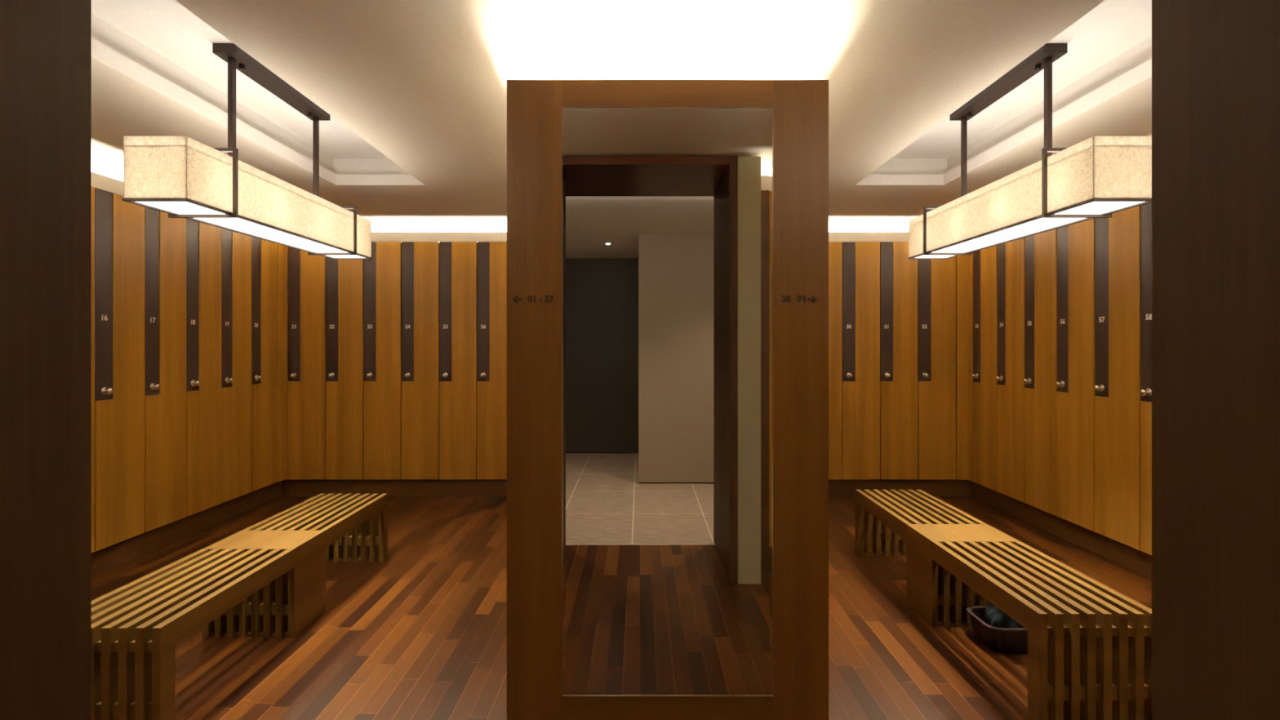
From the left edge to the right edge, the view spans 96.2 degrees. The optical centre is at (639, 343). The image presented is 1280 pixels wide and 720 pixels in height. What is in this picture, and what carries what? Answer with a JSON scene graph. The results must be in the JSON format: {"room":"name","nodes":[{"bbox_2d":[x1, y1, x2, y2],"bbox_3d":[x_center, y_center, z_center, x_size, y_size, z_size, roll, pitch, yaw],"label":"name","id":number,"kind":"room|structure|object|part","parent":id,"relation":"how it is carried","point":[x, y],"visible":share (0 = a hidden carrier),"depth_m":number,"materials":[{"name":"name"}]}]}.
{"room":"changing room","nodes":[
{"label":"changing room","id":0,"kind":"room"},
{"bbox_2d":[91,0,1151,231],"bbox_3d":[-0.100,-1.060,2.491,6.440,0.195,5.218,0,0,0],"label":"ceiling","id":1,"kind":"structure","parent":0,"point":[423,82],"depth_m":2.14,"materials":[{"name":"paint"}]},
{"bbox_2d":[122,43,372,259],"bbox_3d":[-1.570,-0.795,2.500,0.244,0.682,1.284,0,0,0],"label":"pendant light","id":2,"kind":"object","parent":1,"relation":"hanging from","point":[186,177],"visible":0.98,"depth_m":2.20,"materials":[{"name":"beige fabric"}]},
{"bbox_3d":[-1.570,-0.872,2.211,0.019,0.457,0.019,0,0,0],"label":"rod","id":3,"kind":"part","parent":2,"relation":"part of","materials":[{"name":"brown metal"}]},
{"bbox_3d":[-1.570,-0.553,2.500,0.208,0.180,1.284,0,0,0],"label":"frame","id":4,"kind":"part","parent":2,"relation":"part of","materials":[{"name":"brown metal"}]},
{"bbox_2d":[136,201,364,257],"bbox_3d":[-1.570,-0.470,2.500,0.188,0.003,1.264,0,0,0],"label":"diffuser","id":5,"kind":"object","parent":2,"relation":"attached to","point":[211,213],"depth_m":2.30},
{"bbox_3d":[-1.570,-0.872,2.785,0.019,0.457,0.019,0,0,0],"label":"rod","id":6,"kind":"part","parent":2,"relation":"part of","materials":[{"name":"brown metal"}]},
{"bbox_2d":[907,43,1151,259],"bbox_3d":[1.570,-0.795,2.500,0.244,0.682,1.284,0,0,0],"label":"pendant light","id":7,"kind":"object","parent":1,"relation":"hanging from","point":[1093,177],"visible":0.99,"depth_m":2.20,"materials":[{"name":"beige fabric"}]},
{"bbox_3d":[1.570,-0.872,2.785,0.019,0.457,0.019,0,0,0],"label":"rod","id":8,"kind":"part","parent":7,"relation":"part of","materials":[{"name":"brown metal"}]},
{"bbox_2d":[915,201,1143,257],"bbox_3d":[1.570,-0.470,2.500,0.188,0.003,1.264,0,0,0],"label":"diffuser","id":9,"kind":"object","parent":7,"relation":"attached to","point":[1068,213],"depth_m":2.30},
{"bbox_3d":[1.570,-0.553,2.500,0.208,0.180,1.284,0,0,0],"label":"frame","id":10,"kind":"part","parent":7,"relation":"part of","materials":[{"name":"brown metal"}]},
{"bbox_3d":[1.570,-0.872,2.211,0.019,0.457,0.019,0,0,0],"label":"rod","id":11,"kind":"part","parent":7,"relation":"part of","materials":[{"name":"brown metal"}]},
{"bbox_2d":[91,496,1151,719],"bbox_3d":[-0.100,1.245,2.521,6.520,0.050,5.158,0,0,0],"label":"floor","id":12,"kind":"structure","parent":0,"point":[420,633],"depth_m":2.38,"materials":[{"name":"brown wood"}]},
{"bbox_2d":[91,480,281,577],"bbox_3d":[-3.055,1.151,2.505,0.370,0.139,4.899,0,0,0],"label":"baseboard","id":13,"kind":"structure","parent":12,"relation":"on","point":[108,557],"depth_m":3.56,"materials":[{"name":"brown wood"}]},
{"bbox_2d":[91,186,94,552],"bbox_3d":[-3.031,0.134,2.827,0.498,1.886,0.299,0,0,0],"label":"locker","id":14,"kind":"object","parent":13,"relation":"on","point":[92,188],"visible":0.03,"depth_m":2.96,"materials":[{"name":"brown wood"}]},
{"bbox_2d":[94,187,144,551],"bbox_3d":[-3.031,0.134,3.127,0.498,1.886,0.299,0,0,0],"label":"locker","id":15,"kind":"object","parent":13,"relation":"on","point":[119,224],"visible":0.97,"depth_m":3.11,"materials":[{"name":"brown wood"}]},
{"bbox_3d":[-2.803,0.248,3.029,0.042,0.042,0.042,0,0,0],"label":"knob","id":16,"kind":"part","parent":15,"relation":"part of","materials":[{"name":"silver metal"}]},
{"bbox_2d":[144,207,186,532],"bbox_3d":[-3.031,0.134,3.427,0.498,1.886,0.299,0,0,0],"label":"locker","id":17,"kind":"object","parent":13,"relation":"on","point":[165,237],"visible":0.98,"depth_m":3.41,"materials":[{"name":"brown wood"}]},
{"bbox_3d":[-2.803,0.248,3.329,0.042,0.042,0.042,0,0,0],"label":"knob","id":18,"kind":"part","parent":17,"relation":"part of","materials":[{"name":"silver metal"}]},
{"bbox_2d":[186,218,221,516],"bbox_3d":[-3.031,0.134,3.727,0.498,1.886,0.299,0,0,0],"label":"locker","id":19,"kind":"object","parent":13,"relation":"on","point":[203,241],"visible":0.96,"depth_m":3.71,"materials":[{"name":"brown wood"}]},
{"bbox_3d":[-2.803,0.248,3.629,0.042,0.042,0.042,0,0,0],"label":"knob","id":20,"kind":"part","parent":19,"relation":"part of","materials":[{"name":"silver metal"}]},
{"bbox_2d":[221,228,251,502],"bbox_3d":[-3.031,0.134,4.027,0.498,1.886,0.299,0,0,0],"label":"locker","id":21,"kind":"object","parent":13,"relation":"on","point":[236,247],"visible":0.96,"depth_m":4.01,"materials":[{"name":"brown wood"}]},
{"bbox_3d":[-2.803,0.248,3.929,0.042,0.042,0.042,0,0,0],"label":"knob","id":22,"kind":"part","parent":21,"relation":"part of","materials":[{"name":"silver metal"}]},
{"bbox_2d":[251,236,277,491],"bbox_3d":[-3.031,0.134,4.327,0.498,1.886,0.299,0,0,0],"label":"locker","id":23,"kind":"object","parent":13,"relation":"on","point":[264,253],"visible":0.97,"depth_m":4.30,"materials":[{"name":"brown wood"}]},
{"bbox_3d":[-2.803,0.248,4.229,0.042,0.042,0.042,0,0,0],"label":"knob","id":24,"kind":"part","parent":23,"relation":"part of","materials":[{"name":"silver metal"}]},
{"bbox_3d":[-3.031,0.134,0.727,0.498,1.886,0.299,0,0,0],"label":"locker","id":25,"kind":"object","parent":13,"relation":"on","visible":0},
{"bbox_2d":[91,171,123,195],"bbox_3d":[-2.829,-0.849,2.479,0.018,0.077,4.149,0,0,0],"label":"trim","id":26,"kind":"structure","parent":25,"relation":"on","point":[99,181],"depth_m":3.04,"materials":[{"name":"beige paint"}]},
{"bbox_2d":[91,493,387,719],"bbox_3d":[-1.626,1.035,2.495,0.381,0.370,1.550,0,0,0],"label":"bench","id":27,"kind":"object","parent":12,"relation":"on","point":[266,579],"visible":0.94,"depth_m":2.20,"materials":[{"name":"brown wood"}]},
{"bbox_3d":[-1.626,0.874,2.503,0.381,0.047,0.239,0,0,0],"label":"plate","id":28,"kind":"part","parent":27,"relation":"part of","materials":[{"name":"brown wood"}]},
{"bbox_2d":[281,479,970,496],"bbox_3d":[-0.110,1.151,4.789,5.520,0.139,0.370,0,0,0],"label":"baseboard","id":29,"kind":"structure","parent":12,"relation":"on","point":[401,487],"depth_m":4.60,"materials":[{"name":"brown wood"}]},
{"bbox_2d":[288,246,325,479],"bbox_3d":[-2.644,0.134,4.765,0.299,1.886,0.498,0,0,0],"label":"locker","id":30,"kind":"object","parent":29,"relation":"on","point":[306,273],"visible":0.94,"depth_m":4.55,"materials":[{"name":"brown wood"}]},
{"bbox_2d":[277,244,288,482],"bbox_3d":[-2.818,0.134,4.528,0.044,1.887,0.092,0,0,0],"label":"trim","id":31,"kind":"structure","parent":30,"relation":"attached to","point":[282,251],"depth_m":4.54,"materials":[{"name":"brown wood"}]},
{"bbox_3d":[-2.742,0.248,4.537,0.042,0.042,0.042,0,0,0],"label":"knob","id":32,"kind":"part","parent":30,"relation":"part of","materials":[{"name":"silver metal"}]},
{"bbox_2d":[325,257,364,479],"bbox_3d":[-2.344,0.134,4.765,0.299,1.886,0.498,0,0,0],"label":"locker","id":33,"kind":"object","parent":29,"relation":"on","point":[344,278],"visible":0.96,"depth_m":4.55,"materials":[{"name":"brown wood"}]},
{"bbox_3d":[-2.442,0.248,4.537,0.042,0.042,0.042,0,0,0],"label":"knob","id":34,"kind":"part","parent":33,"relation":"part of","materials":[{"name":"silver metal"}]},
{"bbox_2d":[371,231,908,242],"bbox_3d":[-0.110,-0.849,4.563,5.456,0.077,0.018,0,0,0],"label":"trim","id":35,"kind":"structure","parent":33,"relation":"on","point":[401,237],"depth_m":4.55,"materials":[{"name":"beige paint"}]},
{"bbox_2d":[363,241,401,479],"bbox_3d":[-2.044,0.134,4.765,0.299,1.886,0.498,0,0,0],"label":"locker","id":36,"kind":"object","parent":29,"relation":"on","point":[382,383],"visible":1,"depth_m":4.55,"materials":[{"name":"brown wood"}]},
{"bbox_3d":[-2.142,0.248,4.537,0.042,0.042,0.042,0,0,0],"label":"knob","id":37,"kind":"part","parent":36,"relation":"part of","materials":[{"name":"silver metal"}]},
{"bbox_2d":[401,241,439,479],"bbox_3d":[-1.744,0.134,4.765,0.299,1.886,0.498,0,0,0],"label":"locker","id":38,"kind":"object","parent":29,"relation":"on","point":[420,260],"visible":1,"depth_m":4.55,"materials":[{"name":"brown wood"}]},
{"bbox_3d":[-1.842,0.248,4.537,0.042,0.042,0.042,0,0,0],"label":"knob","id":39,"kind":"part","parent":38,"relation":"part of","materials":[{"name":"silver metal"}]},
{"bbox_2d":[439,241,477,479],"bbox_3d":[-1.444,0.134,4.765,0.299,1.886,0.498,0,0,0],"label":"locker","id":40,"kind":"object","parent":29,"relation":"on","point":[458,260],"visible":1,"depth_m":4.55,"materials":[{"name":"brown wood"}]},
{"bbox_3d":[-1.542,0.248,4.537,0.042,0.042,0.042,0,0,0],"label":"knob","id":41,"kind":"part","parent":40,"relation":"part of","materials":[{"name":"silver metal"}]},
{"bbox_2d":[476,241,506,479],"bbox_3d":[-1.144,0.134,4.765,0.299,1.886,0.498,0,0,0],"label":"locker","id":42,"kind":"object","parent":29,"relation":"on","point":[491,433],"visible":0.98,"depth_m":4.55,"materials":[{"name":"brown wood"}]},
{"bbox_3d":[-1.242,0.248,4.537,0.042,0.042,0.042,0,0,0],"label":"knob","id":43,"kind":"part","parent":42,"relation":"part of","materials":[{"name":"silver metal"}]},
{"bbox_2d":[828,241,842,479],"bbox_3d":[1.456,0.134,4.765,0.299,1.886,0.498,0,0,0],"label":"locker","id":44,"kind":"object","parent":29,"relation":"on","point":[835,248],"visible":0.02,"depth_m":4.55,"materials":[{"name":"brown wood"}]},
{"bbox_2d":[842,241,879,479],"bbox_3d":[1.756,0.134,4.765,0.299,1.886,0.498,0,0,0],"label":"locker","id":45,"kind":"object","parent":29,"relation":"on","point":[860,260],"visible":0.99,"depth_m":4.55,"materials":[{"name":"brown wood"}]},
{"bbox_3d":[1.658,0.248,4.537,0.042,0.042,0.042,0,0,0],"label":"knob","id":46,"kind":"part","parent":45,"relation":"part of","materials":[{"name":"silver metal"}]},
{"bbox_2d":[880,241,917,479],"bbox_3d":[2.056,0.134,4.765,0.299,1.886,0.498,0,0,0],"label":"locker","id":47,"kind":"object","parent":29,"relation":"on","point":[898,273],"visible":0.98,"depth_m":4.55,"materials":[{"name":"brown wood"}]},
{"bbox_3d":[1.958,0.248,4.537,0.042,0.042,0.042,0,0,0],"label":"knob","id":48,"kind":"part","parent":47,"relation":"part of","materials":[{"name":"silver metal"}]},
{"bbox_2d":[917,257,955,479],"bbox_3d":[2.356,0.134,4.765,0.299,1.886,0.498,0,0,0],"label":"locker","id":49,"kind":"object","parent":29,"relation":"on","point":[936,278],"visible":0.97,"depth_m":4.55,"materials":[{"name":"brown wood"}]},
{"bbox_3d":[2.258,0.248,4.537,0.042,0.042,0.042,0,0,0],"label":"knob","id":50,"kind":"part","parent":49,"relation":"part of","materials":[{"name":"silver metal"}]},
{"bbox_2d":[506,80,828,719],"bbox_3d":[0.083,0.216,1.739,0.959,2.007,0.056,0,0,0],"label":"mirror panel","id":51,"kind":"object","parent":12,"relation":"on","point":[668,240],"visible":1,"depth_m":1.72,"materials":[{"name":"brown wood"}]},
{"bbox_3d":[0.082,-0.747,1.740,0.629,0.080,0.055,0,0,0],"label":"rail","id":52,"kind":"part","parent":51,"relation":"part of","materials":[{"name":"brown wood"}]},
{"bbox_2d":[562,107,772,695],"bbox_3d":[0.082,0.172,1.719,0.626,1.755,0.006,0,0,0],"label":"mirror glass","id":53,"kind":"object","parent":51,"relation":"on","point":[667,212],"depth_m":1.72,"materials":[{"name":"silver mirror"}]},
{"bbox_3d":[0.082,1.135,1.740,0.629,0.169,0.055,0,0,0],"label":"rail","id":54,"kind":"part","parent":51,"relation":"part of","materials":[{"name":"brown wood"}]},
{"bbox_2d":[966,606,1027,653],"bbox_3d":[1.500,1.168,2.345,0.262,0.104,0.200,0,0,0],"label":"tub","id":55,"kind":"object","parent":12,"relation":"on","point":[1004,640],"visible":0.52,"depth_m":2.27,"materials":[{"name":"plastic"}]},
{"bbox_2d":[984,604,1024,627],"bbox_3d":[1.503,1.119,2.348,0.182,0.145,0.114,0,0,0],"label":"folded cloth","id":56,"kind":"object","parent":55,"relation":"in","point":[994,616],"visible":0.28,"depth_m":2.31,"materials":[{"name":"grey fabric"}]},
{"bbox_2d":[855,489,1151,719],"bbox_3d":[1.449,1.035,2.585,0.381,0.370,1.550,0,0,0],"label":"bench","id":57,"kind":"object","parent":12,"relation":"on","point":[1090,642],"visible":0.94,"depth_m":2.00,"materials":[{"name":"brown wood"}]},
{"bbox_3d":[1.449,0.874,2.594,0.381,0.047,0.239,0,0,0],"label":"plate","id":58,"kind":"part","parent":57,"relation":"part of","materials":[{"name":"brown wood"}]},
{"bbox_2d":[970,480,1151,579],"bbox_3d":[2.835,1.151,2.505,0.370,0.139,4.899,0,0,0],"label":"baseboard","id":59,"kind":"structure","parent":12,"relation":"on","point":[1137,561],"depth_m":3.54,"materials":[{"name":"brown wood"}]},
{"bbox_2d":[971,244,997,491],"bbox_3d":[2.811,0.134,4.341,0.498,1.886,0.299,0,0,0],"label":"locker","id":60,"kind":"object","parent":59,"relation":"on","point":[984,260],"visible":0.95,"depth_m":4.33,"materials":[{"name":"brown wood"}]},
{"bbox_2d":[955,252,973,481],"bbox_3d":[2.566,0.134,4.535,0.108,1.887,0.078,0,0,0],"label":"trim","id":61,"kind":"structure","parent":60,"relation":"attached to","point":[964,264],"depth_m":4.55,"materials":[{"name":"brown wood"}]},
{"bbox_3d":[2.583,0.248,4.439,0.042,0.042,0.042,0,0,0],"label":"knob","id":62,"kind":"part","parent":60,"relation":"part of","materials":[{"name":"silver metal"}]},
{"bbox_2d":[995,237,1025,502],"bbox_3d":[2.811,0.134,4.041,0.498,1.886,0.299,0,0,0],"label":"locker","id":63,"kind":"object","parent":59,"relation":"on","point":[1011,386],"visible":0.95,"depth_m":4.02,"materials":[{"name":"brown wood"}]},
{"bbox_3d":[2.583,0.248,4.139,0.042,0.042,0.042,0,0,0],"label":"knob","id":64,"kind":"part","parent":63,"relation":"part of","materials":[{"name":"silver metal"}]},
{"bbox_2d":[1022,228,1057,515],"bbox_3d":[2.811,0.134,3.741,0.498,1.886,0.299,0,0,0],"label":"locker","id":65,"kind":"object","parent":59,"relation":"on","point":[1040,380],"visible":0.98,"depth_m":3.72,"materials":[{"name":"brown wood"}]},
{"bbox_3d":[2.583,0.248,3.839,0.042,0.042,0.042,0,0,0],"label":"knob","id":66,"kind":"part","parent":65,"relation":"part of","materials":[{"name":"silver metal"}]},
{"bbox_2d":[1055,217,1095,531],"bbox_3d":[2.811,0.134,3.441,0.498,1.886,0.299,0,0,0],"label":"locker","id":67,"kind":"object","parent":59,"relation":"on","point":[1075,384],"visible":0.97,"depth_m":3.43,"materials":[{"name":"brown wood"}]},
{"bbox_3d":[2.583,0.248,3.539,0.042,0.042,0.042,0,0,0],"label":"knob","id":68,"kind":"part","parent":67,"relation":"part of","materials":[{"name":"silver metal"}]},
{"bbox_2d":[1093,205,1141,550],"bbox_3d":[2.811,0.134,3.141,0.498,1.886,0.299,0,0,0],"label":"locker","id":69,"kind":"object","parent":59,"relation":"on","point":[1117,387],"visible":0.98,"depth_m":3.12,"materials":[{"name":"brown wood"}]},
{"bbox_3d":[2.583,0.248,3.239,0.042,0.042,0.042,0,0,0],"label":"knob","id":70,"kind":"part","parent":69,"relation":"part of","materials":[{"name":"silver metal"}]},
{"bbox_2d":[1139,202,1151,555],"bbox_3d":[2.811,0.134,2.841,0.498,1.886,0.299,0,0,0],"label":"locker","id":71,"kind":"object","parent":59,"relation":"on","point":[1145,392],"visible":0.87,"depth_m":2.95,"materials":[{"name":"brown wood"}]},
{"bbox_3d":[2.583,0.248,2.939,0.042,0.042,0.042,0,0,0],"label":"knob","id":72,"kind":"part","parent":71,"relation":"part of","materials":[{"name":"silver metal"}]},
{"bbox_3d":[2.610,0.133,2.841,0.020,1.884,0.294,0,0,0],"label":"door","id":73,"kind":"part","parent":71,"relation":"part of","materials":[{"name":"brown wood"}]},
{"bbox_3d":[-0.589,0.133,0.196,0.118,2.174,0.628,0,0,0],"label":"wall","id":74,"kind":"structure","parent":0,"visible":0},
{"bbox_2d":[0,0,91,719],"bbox_3d":[-0.509,0.132,0.196,0.041,2.176,0.632,0,0,0],"label":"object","id":75,"kind":"structure","parent":74,"relation":"attached to","point":[46,45],"depth_m":0.47,"materials":[{"name":"brown wood"}]},
{"bbox_3d":[0.556,0.133,0.196,0.118,2.174,0.628,0,0,0],"label":"wall","id":76,"kind":"structure","parent":0,"visible":0},
{"bbox_2d":[1151,0,1279,719],"bbox_3d":[0.476,0.132,0.196,0.041,2.176,0.632,0,0,0],"label":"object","id":77,"kind":"structure","parent":76,"relation":"attached to","point":[1215,64],"depth_m":0.46,"materials":[{"name":"brown wood"}]}
]}

